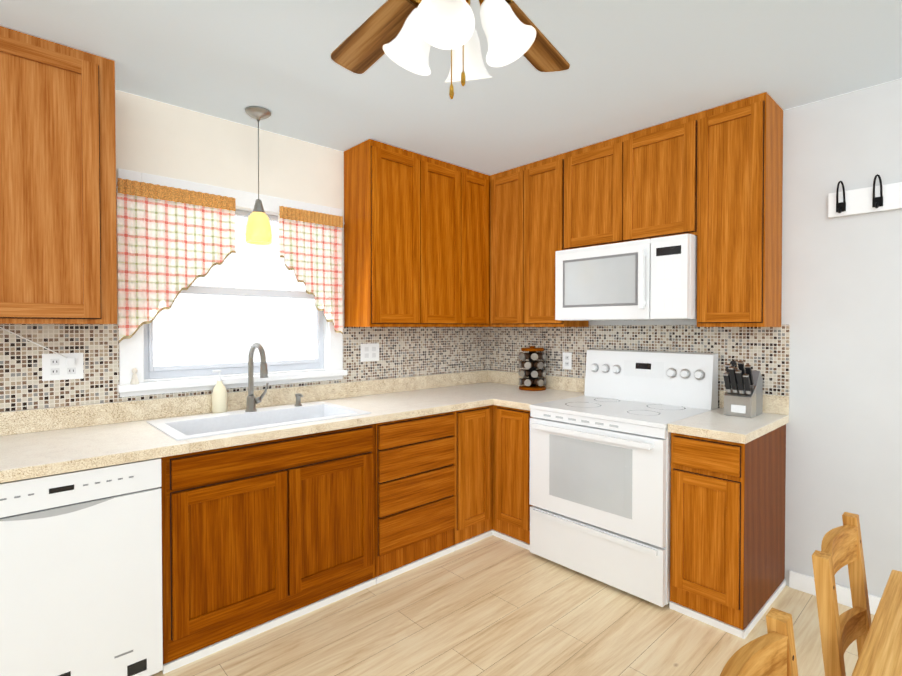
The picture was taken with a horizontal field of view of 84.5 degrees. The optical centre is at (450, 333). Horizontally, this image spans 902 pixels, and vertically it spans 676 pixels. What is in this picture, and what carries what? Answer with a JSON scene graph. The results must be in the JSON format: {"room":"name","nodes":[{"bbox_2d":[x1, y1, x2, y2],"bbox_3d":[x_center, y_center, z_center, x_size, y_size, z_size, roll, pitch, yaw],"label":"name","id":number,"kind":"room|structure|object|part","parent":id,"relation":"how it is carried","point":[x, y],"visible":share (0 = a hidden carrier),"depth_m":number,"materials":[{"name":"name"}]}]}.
{"room":"dining room and kitchen","nodes":[
{"label":"dining room and kitchen","id":0,"kind":"room"},
{"bbox_2d":[4,89,468,411],"bbox_3d":[-1.633,0.080,2.521,5.200,2.546,0.120,-1,1,-43],"label":"wall","id":1,"kind":"structure","parent":0,"point":[158,138],"depth_m":2.75,"materials":[{"name":"paint"}]},
{"bbox_2d":[0,26,116,323],"bbox_3d":[-1.891,-0.612,1.960,0.910,1.144,0.321,-1,1,-43],"label":"upper cabinet","id":2,"kind":"object","parent":1,"relation":"attached to","point":[58,254],"visible":1,"depth_m":2.02,"materials":[{"name":"brown wood"}]},
{"bbox_2d":[117,168,347,396],"bbox_3d":[-1.206,-0.240,2.887,1.650,1.575,0.200,-1,1,-43],"label":"window","id":3,"kind":"structure","parent":1,"relation":"in","point":[228,312],"depth_m":2.93,"materials":[{"name":"glass"}]},
{"bbox_2d":[130,368,138,383],"bbox_3d":[-1.568,0.209,2.461,0.039,0.080,0.040,-1,1,-43],"label":"figurine","id":4,"kind":"object","parent":3,"relation":"on","point":[134,380],"visible":1,"depth_m":2.45,"materials":[{"name":"ceramic"}]},
{"bbox_2d":[117,178,344,342],"bbox_3d":[-1.145,-0.353,2.811,1.250,0.788,0.074,-1,1,-43],"label":"curtain","id":5,"kind":"object","parent":3,"relation":"attached to","point":[173,242],"visible":1,"depth_m":2.58,"materials":[{"name":"multicoloured fabric"}]},
{"label":"window daylight pane","id":6,"kind":"part","parent":3,"relation":"part of","materials":[{"name":"white glass"}]},
{"bbox_2d":[0,324,487,411],"bbox_3d":[-1.151,0.138,2.884,3.999,0.378,0.005,-1,1,-43],"label":"tiled wall","id":7,"kind":"structure","parent":1,"relation":"attached to","point":[421,351],"depth_m":2.41,"materials":[{"name":"tile"}]},
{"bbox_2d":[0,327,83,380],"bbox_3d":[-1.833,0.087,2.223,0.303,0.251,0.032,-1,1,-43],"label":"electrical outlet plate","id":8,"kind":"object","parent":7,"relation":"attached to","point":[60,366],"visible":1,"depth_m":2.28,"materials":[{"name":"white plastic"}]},
{"bbox_3d":[-1.844,0.053,2.207,0.267,0.183,0.024,-1,1,-43],"label":"outlet cord","id":9,"kind":"part","parent":8,"relation":"part of","materials":[{"name":"white plastic"}]},
{"bbox_2d":[361,343,378,361],"bbox_3d":[-0.558,0.128,3.425,0.150,0.122,0.008,-1,1,-43],"label":"electrical outlet plate","id":10,"kind":"object","parent":7,"relation":"attached to","point":[369,351],"visible":1,"depth_m":3.42,"materials":[{"name":"white plastic"}]},
{"bbox_2d":[344,139,431,326],"bbox_3d":[-0.432,-0.624,3.317,0.452,1.156,0.321,-1,1,-43],"label":"upper cabinet","id":11,"kind":"object","parent":1,"relation":"attached to","point":[430,242],"depth_m":3.19,"materials":[{"name":"brown wood"}]},
{"bbox_2d":[432,158,455,326],"bbox_3d":[-0.177,-0.627,3.554,0.492,1.156,0.321,-1,1,-43],"label":"upper cabinet","id":12,"kind":"object","parent":1,"relation":"attached to","point":[443,173],"depth_m":3.46,"materials":[{"name":"brown wood"}]},
{"bbox_2d":[456,165,491,326],"bbox_3d":[0.078,-0.630,3.752,0.383,1.156,0.378,-1,1,-43],"label":"upper cabinet","id":13,"kind":"object","parent":1,"relation":"attached to","point":[473,188],"depth_m":3.67,"materials":[{"name":"brown wood"}]},
{"bbox_2d":[488,325,789,407],"bbox_3d":[1.067,0.191,3.432,0.005,0.499,2.160,-1,1,-43],"label":"tiled wall","id":14,"kind":"structure","parent":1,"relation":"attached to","point":[767,349],"depth_m":3.18,"materials":[{"name":"tile"}]},
{"bbox_2d":[563,352,571,368],"bbox_3d":[0.855,0.199,3.650,0.008,0.122,0.075,-1,1,-43],"label":"electrical outlet plate","id":15,"kind":"object","parent":14,"relation":"attached to","point":[567,360],"visible":1,"depth_m":3.65,"materials":[{"name":"white plastic"}]},
{"bbox_2d":[0,0,901,174],"bbox_3d":[0.314,-1.215,0.409,5.440,0.100,5.840,-1,1,-43],"label":"ceiling","id":16,"kind":"structure","parent":0,"point":[636,65],"depth_m":2.21,"materials":[{"name":"paint"}]},
{"bbox_2d":[245,106,271,244],"bbox_3d":[-1.037,-0.842,2.674,0.136,0.706,0.136,-1,1,-43],"label":"pendant light","id":17,"kind":"object","parent":16,"relation":"hanging from","point":[258,229],"visible":1,"depth_m":2.64,"materials":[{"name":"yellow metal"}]},
{"bbox_2d":[330,0,569,98],"bbox_3d":[0.003,-0.860,1.179,1.136,0.630,1.112,-1,1,-43],"label":"ceiling fan","id":18,"kind":"object","parent":16,"relation":"hanging from","point":[406,34],"visible":1,"depth_m":1.20,"materials":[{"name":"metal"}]},
{"bbox_3d":[-0.224,-0.864,1.454,0.116,0.007,0.400,13,-7,-37],"label":"fan blade","id":19,"kind":"part","parent":18,"relation":"part of","materials":[{"name":"brown wood"}]},
{"bbox_3d":[0.234,-0.865,1.469,0.116,0.007,0.400,14,8,33],"label":"fan blade","id":20,"kind":"part","parent":18,"relation":"part of","materials":[{"name":"brown wood"}]},
{"bbox_2d":[151,535,873,675],"bbox_3d":[0.314,1.431,0.445,5.440,0.100,5.840,-1,1,-43],"label":"floor","id":21,"kind":"structure","parent":0,"point":[492,605],"depth_m":2.25,"materials":[{"name":"laminate"}]},
{"bbox_2d":[0,458,162,675],"bbox_3d":[-1.588,0.921,1.999,0.604,0.868,0.684,-1,1,-43],"label":"dishwasher","id":22,"kind":"object","parent":21,"relation":"on","point":[80,572],"visible":0.96,"depth_m":1.78,"materials":[{"name":"white plastic"}]},
{"bbox_2d":[160,424,375,673],"bbox_3d":[-1.000,0.915,2.564,1.018,0.875,0.687,-1,1,-43],"label":"base cabinet","id":23,"kind":"object","parent":21,"relation":"on","point":[259,537],"visible":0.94,"depth_m":2.24,"materials":[{"name":"brown wood"}]},
{"bbox_2d":[375,411,454,583],"bbox_3d":[-0.413,0.907,3.110,0.578,0.875,0.687,-1,1,-43],"label":"base cabinet","id":24,"kind":"object","parent":21,"relation":"on","point":[415,488],"visible":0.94,"depth_m":2.83,"materials":[{"name":"brown wood"}]},
{"bbox_2d":[454,405,532,550],"bbox_3d":[0.288,0.901,3.533,1.016,0.875,1.022,-1,1,-43],"label":"base cabinet","id":25,"kind":"object","parent":21,"relation":"on","point":[492,468],"visible":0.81,"depth_m":3.17,"materials":[{"name":"brown wood"}]},
{"bbox_2d":[0,370,528,482],"bbox_3d":[-0.907,0.403,2.623,3.996,0.144,0.718,-1,1,-43],"label":"countertop","id":26,"kind":"structure","parent":25,"relation":"on","point":[40,442],"depth_m":2.37,"materials":[{"name":"laminate"}]},
{"bbox_2d":[212,370,226,413],"bbox_3d":[-1.261,0.315,2.704,0.076,0.233,0.076,-1,1,-43],"label":"soap dispenser","id":27,"kind":"object","parent":26,"relation":"on","point":[219,398],"visible":0.92,"depth_m":2.68,"materials":[{"name":"white plastic"}]},
{"bbox_2d":[146,401,370,440],"bbox_3d":[-0.963,0.531,2.563,0.950,0.207,0.540,-1,1,-43],"label":"sink","id":28,"kind":"object","parent":26,"relation":"in","point":[190,427],"visible":0.27,"depth_m":2.60,"materials":[{"name":"white porcelain enamel"}]},
{"bbox_2d":[245,342,302,411],"bbox_3d":[-0.940,0.235,2.745,0.327,0.378,0.229,-1,1,-43],"label":"faucet","id":29,"kind":"object","parent":26,"relation":"on","point":[252,401],"visible":1,"depth_m":2.70,"materials":[{"name":"silver metal"}]},
{"bbox_2d":[519,346,545,390],"bbox_3d":[0.612,0.255,3.730,0.207,0.325,0.207,-1,1,-43],"label":"spice rack","id":30,"kind":"object","parent":26,"relation":"on","point":[533,382],"visible":1,"depth_m":3.67,"materials":[{"name":"brown wood"}]},
{"bbox_2d":[492,375,584,410],"bbox_3d":[0.638,0.393,3.362,0.726,0.144,0.304,-1,1,-43],"label":"countertop","id":31,"kind":"structure","parent":25,"relation":"on","point":[506,392],"depth_m":3.55,"materials":[{"name":"laminate"}]},
{"bbox_2d":[529,349,717,606],"bbox_3d":[0.993,0.730,2.925,0.755,1.235,0.820,-1,1,-43],"label":"range","id":32,"kind":"object","parent":21,"relation":"on","point":[600,478],"visible":0.9,"depth_m":2.74,"materials":[{"name":"white metal"}]},
{"bbox_2d":[669,424,785,638],"bbox_3d":[1.432,0.915,2.544,0.687,0.875,0.332,-1,1,-43],"label":"base cabinet","id":33,"kind":"object","parent":21,"relation":"on","point":[727,540],"visible":0.94,"depth_m":2.33,"materials":[{"name":"brown wood"}]},
{"bbox_2d":[668,390,788,443],"bbox_3d":[1.427,0.405,2.527,0.708,0.144,0.340,-1,1,-43],"label":"countertop","id":34,"kind":"structure","parent":33,"relation":"on","point":[713,424],"depth_m":2.44,"materials":[{"name":"laminate"}]},
{"bbox_2d":[723,360,762,417],"bbox_3d":[1.545,0.287,2.639,0.249,0.291,0.130,-1,1,-43],"label":"knife block","id":35,"kind":"object","parent":34,"relation":"on","point":[743,395],"visible":1,"depth_m":2.59,"materials":[{"name":"wood"}]},
{"bbox_2d":[720,608,797,675],"bbox_3d":[0.585,0.934,0.595,0.385,0.890,0.466,-1,1,-43],"label":"dining chair","id":36,"kind":"object","parent":21,"relation":"on","point":[772,652],"visible":1,"depth_m":0.81,"materials":[{"name":"brown wood"}]},
{"bbox_2d":[812,512,870,675],"bbox_3d":[1.075,0.928,1.052,0.385,0.890,0.466,-1,1,-43],"label":"dining chair","id":37,"kind":"object","parent":21,"relation":"on","point":[841,546],"visible":1,"depth_m":1.21,"materials":[{"name":"brown wood"}]},
{"bbox_2d":[852,570,901,675],"bbox_3d":[0.924,1.007,0.562,1.400,0.745,0.779,-1,1,-43],"label":"dining table","id":38,"kind":"object","parent":21,"relation":"on","point":[880,653],"visible":1,"depth_m":1.02,"materials":[{"name":"brown wood"}]},
{"bbox_2d":[494,78,901,597],"bbox_3d":[2.222,0.083,2.282,0.120,2.546,5.720,-1,1,-43],"label":"wall","id":39,"kind":"structure","parent":0,"point":[841,309],"depth_m":2.48,"materials":[{"name":"paint"}]},
{"bbox_2d":[492,164,527,326],"bbox_3d":[0.513,-0.630,3.732,0.378,1.156,0.396,-1,1,-43],"label":"upper cabinet","id":40,"kind":"object","parent":39,"relation":"attached to","point":[509,187],"depth_m":3.64,"materials":[{"name":"brown wood"}]},
{"bbox_2d":[528,151,588,326],"bbox_3d":[0.750,-0.627,3.519,0.321,1.156,0.453,-1,1,-43],"label":"upper cabinet","id":41,"kind":"object","parent":39,"relation":"attached to","point":[549,179],"depth_m":3.40,"materials":[{"name":"brown wood"}]},
{"bbox_2d":[572,140,607,248],"bbox_3d":[1.024,-0.872,3.221,0.321,0.658,0.485,-1,1,-43],"label":"upper cabinet","id":42,"kind":"object","parent":39,"relation":"attached to","point":[589,163],"depth_m":3.15,"materials":[{"name":"brown wood"}]},
{"bbox_2d":[608,112,699,243],"bbox_3d":[1.270,-0.868,2.956,0.321,0.658,0.486,-1,1,-43],"label":"upper cabinet","id":43,"kind":"object","parent":39,"relation":"attached to","point":[652,170],"depth_m":2.84,"materials":[{"name":"brown wood"}]},
{"bbox_2d":[555,234,696,320],"bbox_3d":[1.099,-0.310,3.051,0.450,0.454,0.839,-1,1,-43],"label":"microwave","id":44,"kind":"object","parent":43,"relation":"attached to","point":[647,279],"visible":1,"depth_m":2.85,"materials":[{"name":"white plastic"}]},
{"bbox_2d":[696,92,782,326],"bbox_3d":[1.523,-0.615,2.688,0.321,1.156,0.388,-1,1,-43],"label":"upper cabinet","id":45,"kind":"object","parent":39,"relation":"attached to","point":[739,169],"depth_m":2.55,"materials":[{"name":"brown wood"}]},
{"bbox_2d":[789,570,880,614],"bbox_3d":[2.951,1.323,1.413,0.016,0.090,3.370,-1,1,-43],"label":"baseboard","id":46,"kind":"structure","parent":39,"relation":"attached to","point":[802,582],"depth_m":2.55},
{"bbox_2d":[828,174,901,217],"bbox_3d":[2.125,-0.666,2.233,0.073,0.169,0.695,-1,1,-43],"label":"hook rail","id":47,"kind":"object","parent":39,"relation":"attached to","point":[881,197],"visible":0.98,"depth_m":2.39,"materials":[{"name":"white wood"}]}
]}

